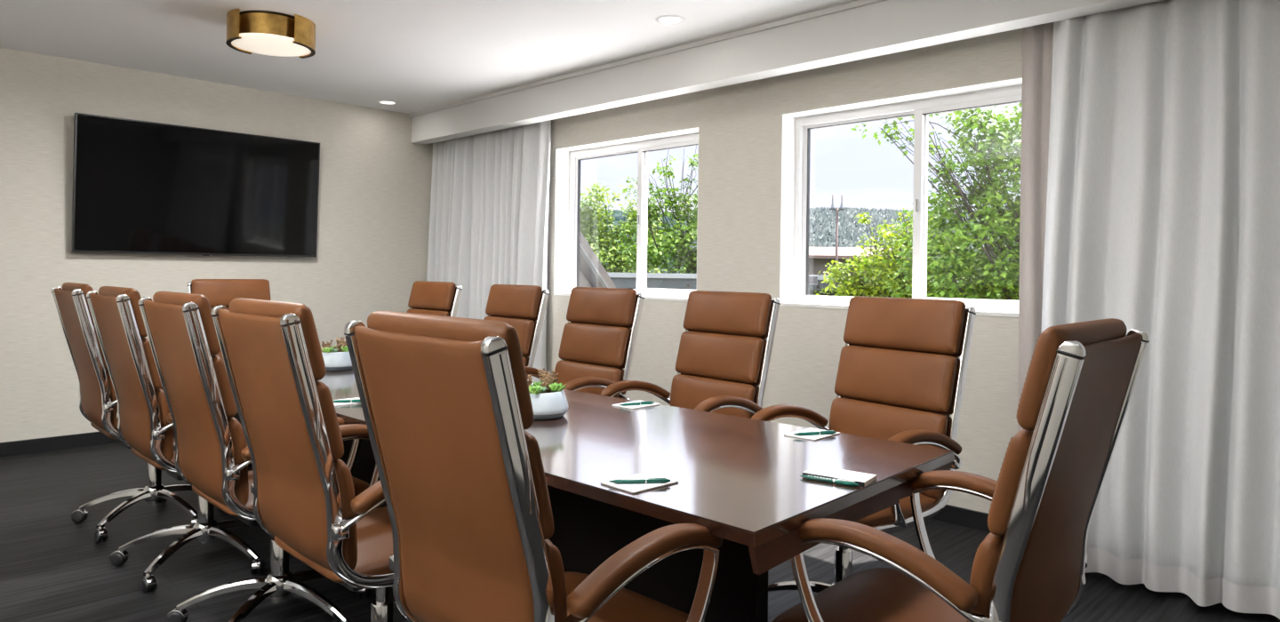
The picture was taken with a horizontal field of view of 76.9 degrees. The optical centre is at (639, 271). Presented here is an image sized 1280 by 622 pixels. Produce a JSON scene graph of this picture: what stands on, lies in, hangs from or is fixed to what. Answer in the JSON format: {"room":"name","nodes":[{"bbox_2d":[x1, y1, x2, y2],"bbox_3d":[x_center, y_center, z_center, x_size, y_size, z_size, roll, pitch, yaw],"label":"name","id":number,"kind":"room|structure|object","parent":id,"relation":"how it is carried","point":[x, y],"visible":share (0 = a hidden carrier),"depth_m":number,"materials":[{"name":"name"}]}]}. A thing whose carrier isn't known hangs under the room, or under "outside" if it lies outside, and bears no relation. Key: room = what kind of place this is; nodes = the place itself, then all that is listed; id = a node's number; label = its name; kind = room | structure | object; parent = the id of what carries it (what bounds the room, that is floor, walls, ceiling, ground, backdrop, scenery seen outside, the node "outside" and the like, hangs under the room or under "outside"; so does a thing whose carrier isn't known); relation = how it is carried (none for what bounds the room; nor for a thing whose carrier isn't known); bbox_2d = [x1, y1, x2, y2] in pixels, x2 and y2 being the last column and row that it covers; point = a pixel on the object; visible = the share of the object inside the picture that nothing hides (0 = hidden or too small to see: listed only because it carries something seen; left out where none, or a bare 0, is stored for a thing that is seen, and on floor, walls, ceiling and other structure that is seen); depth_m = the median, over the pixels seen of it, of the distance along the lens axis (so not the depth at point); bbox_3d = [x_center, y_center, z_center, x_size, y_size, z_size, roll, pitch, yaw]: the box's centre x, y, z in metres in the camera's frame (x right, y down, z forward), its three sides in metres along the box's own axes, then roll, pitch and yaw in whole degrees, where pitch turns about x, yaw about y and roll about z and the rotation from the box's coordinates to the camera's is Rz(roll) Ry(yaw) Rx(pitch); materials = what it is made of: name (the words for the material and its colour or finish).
{"room":"conference room","nodes":[
{"label":"conference room","id":0,"kind":"room"},
{"bbox_2d":[0,48,432,442],"bbox_3d":[-3.816,-0.118,5.560,0.200,2.610,5.800,1,0,45],"label":"wall","id":1,"kind":"structure","parent":0,"point":[374,191],"depth_m":5.77,"materials":[{"name":"beige paint"}]},
{"bbox_2d":[0,432,119,456],"bbox_3d":[-3.756,1.144,5.485,0.013,0.088,5.400,1,0,45],"label":"baseboard","id":2,"kind":"structure","parent":1,"relation":"attached to","point":[93,438],"depth_m":5.34,"materials":[{"name":"black"}]},
{"bbox_2d":[71,112,319,257],"bbox_3d":[-3.198,-0.579,5.947,0.124,0.930,1.640,1,0,45],"label":"television","id":3,"kind":"object","parent":1,"relation":"attached to","point":[140,187],"visible":1,"depth_m":5.83,"materials":[{"name":"black"}]},
{"bbox_2d":[409,0,887,117],"bbox_3d":[0.864,-1.350,4.296,8.200,0.028,0.022,1,0,45],"label":"trim","id":4,"kind":"structure","parent":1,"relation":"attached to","point":[860,3],"depth_m":4.93,"materials":[{"name":"white paint"}]},
{"bbox_2d":[411,0,1163,144],"bbox_3d":[0.919,-1.237,4.353,8.200,0.253,0.140,1,0,45],"label":"curtain valance","id":5,"kind":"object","parent":1,"relation":"attached to","point":[888,27],"depth_m":4.47,"materials":[{"name":"white paint"}]},
{"bbox_2d":[1017,22,1053,431],"bbox_3d":[2.397,0.005,3.143,1.776,2.480,0.053,1,0,45],"label":"curtain","id":6,"kind":"object","parent":5,"relation":"hanging from","point":[1037,41],"visible":0.09,"depth_m":3.72,"materials":[{"name":"beige fabric"}]},
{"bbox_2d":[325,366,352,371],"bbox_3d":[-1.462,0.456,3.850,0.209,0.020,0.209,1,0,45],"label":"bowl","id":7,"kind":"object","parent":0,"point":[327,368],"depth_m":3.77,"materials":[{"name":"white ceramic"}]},
{"bbox_2d":[0,0,857,113],"bbox_3d":[-0.783,-1.445,2.636,8.600,0.120,5.900,1,0,45],"label":"ceiling","id":8,"kind":"structure","parent":0,"point":[419,55],"depth_m":4.79,"materials":[{"name":"white paint"}]},
{"bbox_2d":[225,8,315,58],"bbox_3d":[-2.058,-1.319,4.506,0.447,0.165,0.453,1,0,45],"label":"ceiling light","id":9,"kind":"object","parent":8,"relation":"attached to","point":[261,32],"visible":1,"depth_m":4.38,"materials":[{"name":"brown metal"}]},
{"bbox_2d":[231,32,311,56],"bbox_3d":[-2.058,-1.253,4.506,0.432,0.033,0.432,1,0,45],"label":"diffuser","id":10,"kind":"object","parent":9,"relation":"attached to","point":[267,44],"depth_m":4.43,"materials":[{"name":"white glass"}]},
{"bbox_2d":[376,100,397,104],"bbox_3d":[-2.092,-1.399,6.681,0.164,0.006,0.164,1,0,45],"label":"recessed light","id":11,"kind":"object","parent":8,"relation":"in","point":[388,102],"visible":1,"depth_m":6.67,"materials":[{"name":"white paint"}]},
{"bbox_2d":[655,15,685,24],"bbox_3d":[0.165,-1.370,4.397,0.164,0.006,0.164,1,0,45],"label":"recessed light","id":12,"kind":"object","parent":8,"relation":"in","point":[668,20],"visible":1,"depth_m":4.39,"materials":[{"name":"white paint"}]},
{"bbox_2d":[0,441,1279,621],"bbox_3d":[-0.818,1.300,2.636,8.600,0.150,5.900,1,0,45],"label":"floor","id":13,"kind":"structure","parent":0,"point":[53,569],"depth_m":3.35,"materials":[{"name":"grey carpet"}]},
{"bbox_2d":[50,282,197,543],"bbox_3d":[-2.360,0.631,3.890,0.724,1.149,0.651,1,0,-45],"label":"office chair","id":14,"kind":"object","parent":13,"relation":"on","point":[98,402],"visible":0.57,"depth_m":3.67,"materials":[{"name":"brown leather"}]},
{"bbox_2d":[61,282,94,326],"bbox_3d":[-2.558,0.147,3.690,0.087,0.187,0.484,1,0,-45],"label":"cushion","id":15,"kind":"object","parent":14,"relation":"on","point":[79,315],"depth_m":3.57,"materials":[{"name":"brown leather"}]},
{"bbox_2d":[93,326,107,369],"bbox_3d":[-2.526,0.340,3.724,0.086,0.194,0.484,1,0,-45],"label":"cushion","id":16,"kind":"object","parent":14,"relation":"on","point":[99,360],"depth_m":3.53,"materials":[{"name":"brown leather"}]},
{"bbox_2d":[104,369,118,429],"bbox_3d":[-2.497,0.580,3.757,0.077,0.282,0.484,1,0,-45],"label":"cushion","id":17,"kind":"object","parent":14,"relation":"on","point":[111,422],"depth_m":3.57,"materials":[{"name":"brown leather"}]},
{"bbox_2d":[86,286,264,593],"bbox_3d":[-1.820,0.638,3.348,0.651,1.149,0.724,1,0,45],"label":"office chair","id":18,"kind":"object","parent":13,"relation":"on","point":[145,425],"visible":0.67,"depth_m":3.10,"materials":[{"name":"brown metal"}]},
{"bbox_2d":[98,286,147,337],"bbox_3d":[-2.016,0.154,3.147,0.484,0.187,0.087,1,0,45],"label":"cushion","id":19,"kind":"object","parent":18,"relation":"on","point":[130,324],"depth_m":3.01,"materials":[{"name":"brown leather"}]},
{"bbox_2d":[140,337,162,389],"bbox_3d":[-1.985,0.347,3.180,0.484,0.194,0.086,1,0,45],"label":"cushion","id":20,"kind":"object","parent":18,"relation":"on","point":[149,376],"depth_m":2.99,"materials":[{"name":"brown leather"}]},
{"bbox_2d":[154,388,173,461],"bbox_3d":[-1.955,0.587,3.213,0.484,0.282,0.077,1,0,45],"label":"cushion","id":21,"kind":"object","parent":18,"relation":"on","point":[164,448],"depth_m":3.04,"materials":[{"name":"brown leather"}]},
{"bbox_2d":[187,279,271,351],"bbox_3d":[-2.510,0.629,5.147,0.724,1.149,0.651,1,0,45],"label":"office chair","id":22,"kind":"object","parent":13,"relation":"on","point":[219,292],"visible":0.11,"depth_m":5.31,"materials":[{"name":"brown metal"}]},
{"bbox_2d":[191,279,270,307],"bbox_3d":[-2.706,0.146,5.350,0.087,0.187,0.484,1,0,45],"label":"cushion","id":23,"kind":"object","parent":22,"relation":"on","point":[219,292],"depth_m":5.31,"materials":[{"name":"brown leather"}]},
{"bbox_2d":[138,290,372,621],"bbox_3d":[-1.260,0.645,2.788,0.724,1.149,0.651,1,0,-45],"label":"office chair","id":24,"kind":"object","parent":13,"relation":"on","point":[212,455],"visible":0.78,"depth_m":2.56,"materials":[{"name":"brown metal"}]},
{"bbox_2d":[152,290,220,355],"bbox_3d":[-1.458,0.161,2.587,0.087,0.187,0.484,1,0,-45],"label":"cushion","id":25,"kind":"object","parent":24,"relation":"on","point":[171,334],"depth_m":2.47,"materials":[{"name":"brown leather"}]},
{"bbox_2d":[211,355,237,417],"bbox_3d":[-1.426,0.354,2.621,0.086,0.194,0.484,1,0,-45],"label":"cushion","id":26,"kind":"object","parent":24,"relation":"on","point":[223,404],"depth_m":2.44,"materials":[{"name":"brown leather"}]},
{"bbox_2d":[226,417,248,505],"bbox_3d":[-1.396,0.594,2.654,0.077,0.282,0.484,1,0,-45],"label":"cushion","id":27,"kind":"object","parent":24,"relation":"on","point":[237,491],"depth_m":2.47,"materials":[{"name":"brown leather"}]},
{"bbox_2d":[211,297,394,621],"bbox_3d":[-0.739,0.651,2.268,0.724,1.149,0.651,1,0,-45],"label":"office chair","id":28,"kind":"object","parent":13,"relation":"on","point":[304,499],"visible":0.83,"depth_m":2.00,"materials":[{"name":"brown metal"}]},
{"bbox_2d":[229,297,325,381],"bbox_3d":[-0.936,0.168,2.067,0.087,0.187,0.484,1,0,-45],"label":"cushion","id":29,"kind":"object","parent":28,"relation":"on","point":[257,349],"depth_m":1.97,"materials":[{"name":"brown leather"}]},
{"bbox_2d":[314,380,343,459],"bbox_3d":[-0.905,0.360,2.101,0.086,0.194,0.484,1,0,-45],"label":"cushion","id":30,"kind":"object","parent":28,"relation":"on","point":[328,439],"depth_m":1.92,"materials":[{"name":"brown leather"}]},
{"bbox_2d":[333,459,357,569],"bbox_3d":[-0.875,0.600,2.134,0.077,0.282,0.484,1,0,-45],"label":"cushion","id":31,"kind":"object","parent":28,"relation":"on","point":[345,551],"depth_m":1.95,"materials":[{"name":"brown leather"}]},
{"bbox_2d":[406,280,462,317],"bbox_3d":[-1.600,0.640,5.181,0.651,1.149,0.724,1,0,43],"label":"office chair","id":32,"kind":"object","parent":13,"relation":"on","point":[426,298],"visible":0.23,"depth_m":5.30,"materials":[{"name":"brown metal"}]},
{"bbox_2d":[406,308,448,316],"bbox_3d":[-1.432,0.354,5.354,0.484,0.194,0.086,1,0,43],"label":"cushion","id":33,"kind":"object","parent":32,"relation":"on","point":[444,312],"depth_m":5.31,"materials":[{"name":"brown leather"}]},
{"bbox_2d":[483,284,549,383],"bbox_3d":[-0.947,0.649,4.420,0.724,1.149,0.651,1,0,-43],"label":"office chair","id":34,"kind":"object","parent":13,"relation":"on","point":[523,308],"visible":0.21,"depth_m":4.47,"materials":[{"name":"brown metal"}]},
{"bbox_2d":[483,316,534,355],"bbox_3d":[-0.768,0.362,4.581,0.086,0.194,0.484,1,0,-43],"label":"cushion","id":35,"kind":"object","parent":34,"relation":"on","point":[524,325],"depth_m":4.43,"materials":[{"name":"brown leather"}]},
{"bbox_2d":[485,284,541,319],"bbox_3d":[-0.731,0.171,4.614,0.087,0.187,0.484,1,0,-43],"label":"cushion","id":36,"kind":"object","parent":34,"relation":"on","point":[505,301],"depth_m":4.55,"materials":[{"name":"brown leather"}]},
{"bbox_2d":[344,311,723,621],"bbox_3d":[-0.171,0.658,1.706,0.651,1.149,0.724,1,0,45],"label":"office chair","id":37,"kind":"object","parent":13,"relation":"on","point":[446,402],"visible":0.99,"depth_m":1.46,"materials":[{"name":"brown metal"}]},
{"bbox_2d":[367,311,533,430],"bbox_3d":[-0.367,0.175,1.504,0.484,0.187,0.087,1,0,45],"label":"cushion","id":38,"kind":"object","parent":37,"relation":"on","point":[415,372],"depth_m":1.43,"materials":[{"name":"brown leather"}]},
{"bbox_2d":[523,430,554,539],"bbox_3d":[-0.336,0.368,1.538,0.484,0.194,0.086,1,0,45],"label":"cushion","id":39,"kind":"object","parent":37,"relation":"on","point":[538,515],"depth_m":1.35,"materials":[{"name":"brown leather"}]},
{"bbox_2d":[544,539,567,621],"bbox_3d":[-0.306,0.607,1.571,0.484,0.282,0.077,1,0,45],"label":"cushion","id":40,"kind":"object","parent":37,"relation":"on","point":[555,585],"depth_m":1.39,"materials":[{"name":"brown leather"}]},
{"bbox_2d":[524,287,644,399],"bbox_3d":[-0.419,0.655,3.926,0.724,1.149,0.651,1,0,-44],"label":"office chair","id":41,"kind":"object","parent":13,"relation":"on","point":[598,340],"visible":0.37,"depth_m":4.02,"materials":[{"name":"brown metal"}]},
{"bbox_2d":[553,360,620,398],"bbox_3d":[-0.279,0.608,4.058,0.077,0.282,0.484,1,0,-44],"label":"cushion","id":42,"kind":"object","parent":41,"relation":"on","point":[566,371],"depth_m":4.02,"materials":[{"name":"brown leather"}]},
{"bbox_2d":[558,322,629,367],"bbox_3d":[-0.243,0.369,4.090,0.086,0.194,0.484,1,0,-44],"label":"cushion","id":43,"kind":"object","parent":41,"relation":"on","point":[582,344],"depth_m":4.03,"materials":[{"name":"brown leather"}]},
{"bbox_2d":[566,287,636,326],"bbox_3d":[-0.206,0.177,4.123,0.087,0.187,0.484,1,0,-44],"label":"cushion","id":44,"kind":"object","parent":41,"relation":"on","point":[588,306],"depth_m":4.07,"materials":[{"name":"brown leather"}]},
{"bbox_2d":[215,351,954,621],"bbox_3d":[-0.915,0.849,3.262,4.073,0.750,1.043,1,0,45],"label":"conference table","id":45,"kind":"object","parent":13,"relation":"on","point":[739,478],"visible":0.3,"depth_m":2.05,"materials":[{"name":"brown wood"}]},
{"bbox_2d":[320,336,352,371],"bbox_3d":[-1.461,0.392,3.850,0.212,0.148,0.212,1,0,-4],"label":"succulent bowl","id":46,"kind":"object","parent":45,"relation":"on","point":[338,357],"visible":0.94,"depth_m":3.78,"materials":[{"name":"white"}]},
{"bbox_2d":[333,397,360,406],"bbox_3d":[-1.056,0.469,2.897,0.108,0.004,0.142,1,0,45],"label":"notepad","id":47,"kind":"object","parent":45,"relation":"on","point":[334,404],"visible":0.3,"depth_m":2.86,"materials":[{"name":"white paper"}]},
{"bbox_2d":[332,399,360,402],"bbox_3d":[-1.041,0.462,2.869,0.141,0.012,0.011,1,0,-10],"label":"ballpoint pen","id":48,"kind":"object","parent":47,"relation":"on","point":[353,400],"visible":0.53,"depth_m":2.87,"materials":[{"name":"teal plastic"}]},
{"bbox_2d":[528,368,568,420],"bbox_3d":[-0.337,0.405,2.677,0.200,0.151,0.200,1,0,45],"label":"succulent bowl","id":49,"kind":"object","parent":45,"relation":"on","point":[548,399],"visible":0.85,"depth_m":2.62,"materials":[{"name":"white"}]},
{"bbox_2d":[611,400,660,409],"bbox_3d":[-0.013,0.482,2.914,0.104,0.004,0.146,1,0,44],"label":"notepad","id":50,"kind":"object","parent":45,"relation":"on","point":[632,407],"visible":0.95,"depth_m":2.88,"materials":[{"name":"white paper"}]},
{"bbox_2d":[618,400,654,406],"bbox_3d":[-0.012,0.475,2.892,0.141,0.012,0.011,1,0,-26],"label":"ballpoint pen","id":51,"kind":"object","parent":50,"relation":"on","point":[645,402],"visible":1,"depth_m":2.89,"materials":[{"name":"teal plastic"}]},
{"bbox_2d":[600,472,678,494],"bbox_3d":[0.000,0.483,1.842,0.142,0.004,0.108,1,0,-44],"label":"notepad","id":52,"kind":"object","parent":45,"relation":"on","point":[632,488],"visible":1,"depth_m":1.82,"materials":[{"name":"white paper"}]},
{"bbox_2d":[608,477,670,483],"bbox_3d":[0.000,0.475,1.827,0.141,0.012,0.011,1,0,-6],"label":"ballpoint pen","id":53,"kind":"object","parent":52,"relation":"on","point":[663,480],"visible":1,"depth_m":1.82,"materials":[{"name":"teal plastic"}]},
{"bbox_2d":[784,427,839,440],"bbox_3d":[0.519,0.489,2.422,0.104,0.004,0.146,1,0,43],"label":"notepad","id":54,"kind":"object","parent":45,"relation":"on","point":[820,436],"visible":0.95,"depth_m":2.40,"materials":[{"name":"white paper"}]},
{"bbox_2d":[793,430,836,435],"bbox_3d":[0.520,0.481,2.396,0.141,0.012,0.011,1,0,-16],"label":"ballpoint pen","id":55,"kind":"object","parent":54,"relation":"on","point":[827,432],"visible":1,"depth_m":2.39,"materials":[{"name":"teal plastic"}]},
{"bbox_2d":[800,475,858,487],"bbox_3d":[0.438,0.484,1.869,0.141,0.012,0.011,1,0,34],"label":"ballpoint pen","id":56,"kind":"object","parent":45,"relation":"on","point":[852,484],"visible":1,"depth_m":1.86,"materials":[{"name":"teal plastic"}]},
{"bbox_2d":[802,465,876,487],"bbox_3d":[0.472,0.485,1.907,0.150,0.012,0.085,1,0,35],"label":"notepad","id":57,"kind":"object","parent":45,"relation":"on","point":[863,480],"visible":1,"depth_m":1.90,"materials":[{"name":"white paper"}]},
{"bbox_2d":[600,290,780,418],"bbox_3d":[0.160,0.663,3.417,0.724,1.149,0.651,1,0,-42],"label":"office chair","id":58,"kind":"object","parent":13,"relation":"on","point":[725,348],"visible":0.4,"depth_m":3.52,"materials":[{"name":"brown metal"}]},
{"bbox_2d":[669,374,755,418],"bbox_3d":[0.305,0.615,3.543,0.077,0.282,0.484,1,0,-41],"label":"cushion","id":59,"kind":"object","parent":58,"relation":"on","point":[688,391],"depth_m":3.53,"materials":[{"name":"brown leather"}]},
{"bbox_2d":[675,331,763,383],"bbox_3d":[0.343,0.376,3.574,0.086,0.194,0.484,1,0,-42],"label":"cushion","id":60,"kind":"object","parent":58,"relation":"on","point":[702,356],"depth_m":3.52,"materials":[{"name":"brown leather"}]},
{"bbox_2d":[683,290,771,336],"bbox_3d":[0.381,0.184,3.605,0.087,0.187,0.484,1,0,-41],"label":"cushion","id":61,"kind":"object","parent":58,"relation":"on","point":[708,313],"depth_m":3.55,"materials":[{"name":"brown leather"}]},
{"bbox_2d":[751,296,975,592],"bbox_3d":[0.716,0.670,2.779,0.724,1.149,0.651,1,0,-37],"label":"office chair","id":62,"kind":"object","parent":13,"relation":"on","point":[903,364],"visible":0.55,"depth_m":2.84,"materials":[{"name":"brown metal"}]},
{"bbox_2d":[828,397,947,497],"bbox_3d":[0.871,0.622,2.892,0.077,0.282,0.484,1,0,-37],"label":"cushion","id":63,"kind":"object","parent":62,"relation":"on","point":[868,417],"depth_m":2.87,"materials":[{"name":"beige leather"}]},
{"bbox_2d":[834,345,957,412],"bbox_3d":[0.912,0.383,2.919,0.086,0.194,0.484,1,0,-37],"label":"cushion","id":64,"kind":"object","parent":62,"relation":"on","point":[892,379],"depth_m":2.87,"materials":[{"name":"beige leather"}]},
{"bbox_2d":[843,296,965,354],"bbox_3d":[0.952,0.192,2.948,0.087,0.187,0.484,1,0,-37],"label":"cushion","id":65,"kind":"object","parent":62,"relation":"on","point":[882,325],"depth_m":2.90,"materials":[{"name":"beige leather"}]},
{"bbox_2d":[771,318,1149,621],"bbox_3d":[0.632,0.669,1.762,0.724,1.149,0.651,1,0,43],"label":"office chair","id":66,"kind":"object","parent":13,"relation":"on","point":[1081,379],"visible":0.97,"depth_m":1.51,"materials":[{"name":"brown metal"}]},
{"bbox_2d":[967,532,1004,621],"bbox_3d":[0.771,0.621,1.630,0.077,0.282,0.484,1,0,43],"label":"cushion","id":67,"kind":"object","parent":66,"relation":"on","point":[987,578],"depth_m":1.44,"materials":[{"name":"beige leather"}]},
{"bbox_2d":[987,429,1033,535],"bbox_3d":[0.808,0.382,1.598,0.086,0.194,0.484,1,0,43],"label":"cushion","id":68,"kind":"object","parent":66,"relation":"on","point":[1011,511],"depth_m":1.41,"materials":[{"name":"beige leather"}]},
{"bbox_2d":[1016,318,1127,431],"bbox_3d":[0.846,0.190,1.565,0.087,0.187,0.484,1,0,43],"label":"cushion","id":69,"kind":"object","parent":66,"relation":"on","point":[1045,404],"depth_m":1.42,"materials":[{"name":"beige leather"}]},
{"bbox_2d":[545,27,1023,513],"bbox_3d":[1.137,-0.056,4.588,8.200,2.610,0.200,1,0,45],"label":"wall","id":70,"kind":"structure","parent":0,"point":[740,124],"depth_m":4.78,"materials":[{"name":"beige paint"}]},
{"bbox_2d":[426,120,551,383],"bbox_3d":[-1.325,-0.042,6.734,1.647,2.479,0.139,1,0,45],"label":"curtain","id":71,"kind":"object","parent":70,"relation":"hanging from","point":[490,196],"visible":0.43,"depth_m":6.66,"materials":[{"name":"white fabric"}]},
{"bbox_2d":[553,127,699,302],"bbox_3d":[-0.071,-0.371,5.788,1.452,1.133,0.204,1,0,45],"label":"window","id":72,"kind":"structure","parent":70,"relation":"in","point":[567,224],"depth_m":6.09,"materials":[{"name":"white plastic"}]},
{"bbox_2d":[779,77,1022,317],"bbox_3d":[1.415,-0.353,4.313,1.452,1.133,0.204,1,0,45],"label":"window","id":73,"kind":"structure","parent":70,"relation":"in","point":[796,126],"depth_m":4.51,"materials":[{"name":"white plastic"}]},
{"bbox_2d":[930,504,991,532],"bbox_3d":[1.051,1.204,4.507,8.187,0.088,0.013,1,0,45],"label":"baseboard","id":74,"kind":"structure","parent":70,"relation":"attached to","point":[957,516],"depth_m":3.96,"materials":[{"name":"black"}]},
{"bbox_2d":[1040,0,1279,619],"bbox_3d":[2.555,0.003,2.692,2.316,2.471,0.326,1,0,45],"label":"curtain","id":75,"kind":"object","parent":70,"relation":"hanging from","point":[1163,219],"visible":0.82,"depth_m":3.16,"materials":[{"name":"white fabric"}]},
{"label":"outside","id":76,"kind":"structure","parent":0,"visible":0},
{"bbox_3d":[51.170,5.179,96.334,230.000,0.200,199.000,1,0,45],"label":"ground","id":77,"kind":"structure","parent":76,"visible":0},
{"bbox_2d":[579,230,615,287],"bbox_3d":[-1.830,1.802,10.047,3.330,5.220,2.800,1,0,45],"label":"gabled wing","id":78,"kind":"object","parent":77,"relation":"on","point":[592,273],"visible":0.06,"depth_m":9.09},
{"bbox_2d":[579,183,668,272],"bbox_3d":[-1.191,1.331,16.455,3.442,6.186,2.571,1,0,45],"label":"tree","id":79,"kind":"object","parent":77,"relation":"on","point":[616,262],"visible":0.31,"depth_m":15.92,"materials":[{"name":"green plant"}]},
{"bbox_2d":[610,145,698,273],"bbox_3d":[1.035,1.049,13.884,3.172,6.803,1.796,1,0,2],"label":"tree","id":80,"kind":"object","parent":77,"relation":"on","point":[689,262],"visible":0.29,"depth_m":13.88,"materials":[{"name":"green plant"}]},
{"bbox_2d":[607,272,1015,297],"bbox_3d":[1.228,2.248,13.343,10.200,4.405,0.760,1,0,-1],"label":"annex","id":81,"kind":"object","parent":77,"relation":"on","point":[620,280],"visible":0.15,"depth_m":12.99,"materials":[{"name":"grey"}]},
{"bbox_2d":[808,275,817,295],"bbox_3d":[1.430,2.246,7.000,0.145,4.415,0.120,1,0,0],"label":"utility box","id":82,"kind":"object","parent":77,"relation":"on","point":[812,279],"visible":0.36,"depth_m":6.94,"materials":[{"name":"grey metal"}]},
{"bbox_2d":[830,194,844,273],"bbox_3d":[10.963,0.148,44.998,0.847,8.850,0.338,1,0,0],"label":"street lamp","id":83,"kind":"object","parent":77,"relation":"on","point":[832,208],"visible":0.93,"depth_m":44.95,"materials":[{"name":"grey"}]},
{"bbox_2d":[808,247,911,276],"bbox_3d":[12.216,1.314,61.138,15.000,6.550,5.700,1,0,0],"label":"building","id":84,"kind":"structure","parent":77,"relation":"on","point":[828,253],"depth_m":58.99,"materials":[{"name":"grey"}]},
{"bbox_2d":[814,208,1010,300],"bbox_3d":[3.742,1.810,11.047,2.767,5.354,1.654,1,0,-1],"label":"bush","id":85,"kind":"object","parent":77,"relation":"on","point":[887,266],"visible":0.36,"depth_m":10.90,"materials":[{"name":"green plant"}]},
{"bbox_2d":[850,102,1021,300],"bbox_3d":[5.361,0.820,10.104,5.181,7.372,2.709,1,0,20],"label":"tree","id":86,"kind":"object","parent":77,"relation":"on","point":[994,276],"visible":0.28,"depth_m":9.83,"materials":[{"name":"green plant"}]},
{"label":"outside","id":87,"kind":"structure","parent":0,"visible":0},
{"bbox_2d":[580,209,1017,276],"bbox_3d":[76.994,-7.647,178.944,330.000,26.098,139.600,1,0,45],"label":"hill","id":88,"kind":"structure","parent":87,"point":[617,216],"depth_m":254.86,"materials":[{"name":"green plant"}]},
{"bbox_2d":[663,207,1018,257],"bbox_3d":[59.312,-8.251,203.702,111.558,22.122,51.615,1,0,45],"label":"woodland","id":89,"kind":"object","parent":88,"relation":"on","point":[822,220],"visible":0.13,"depth_m":207.86,"materials":[{"name":"plant"}]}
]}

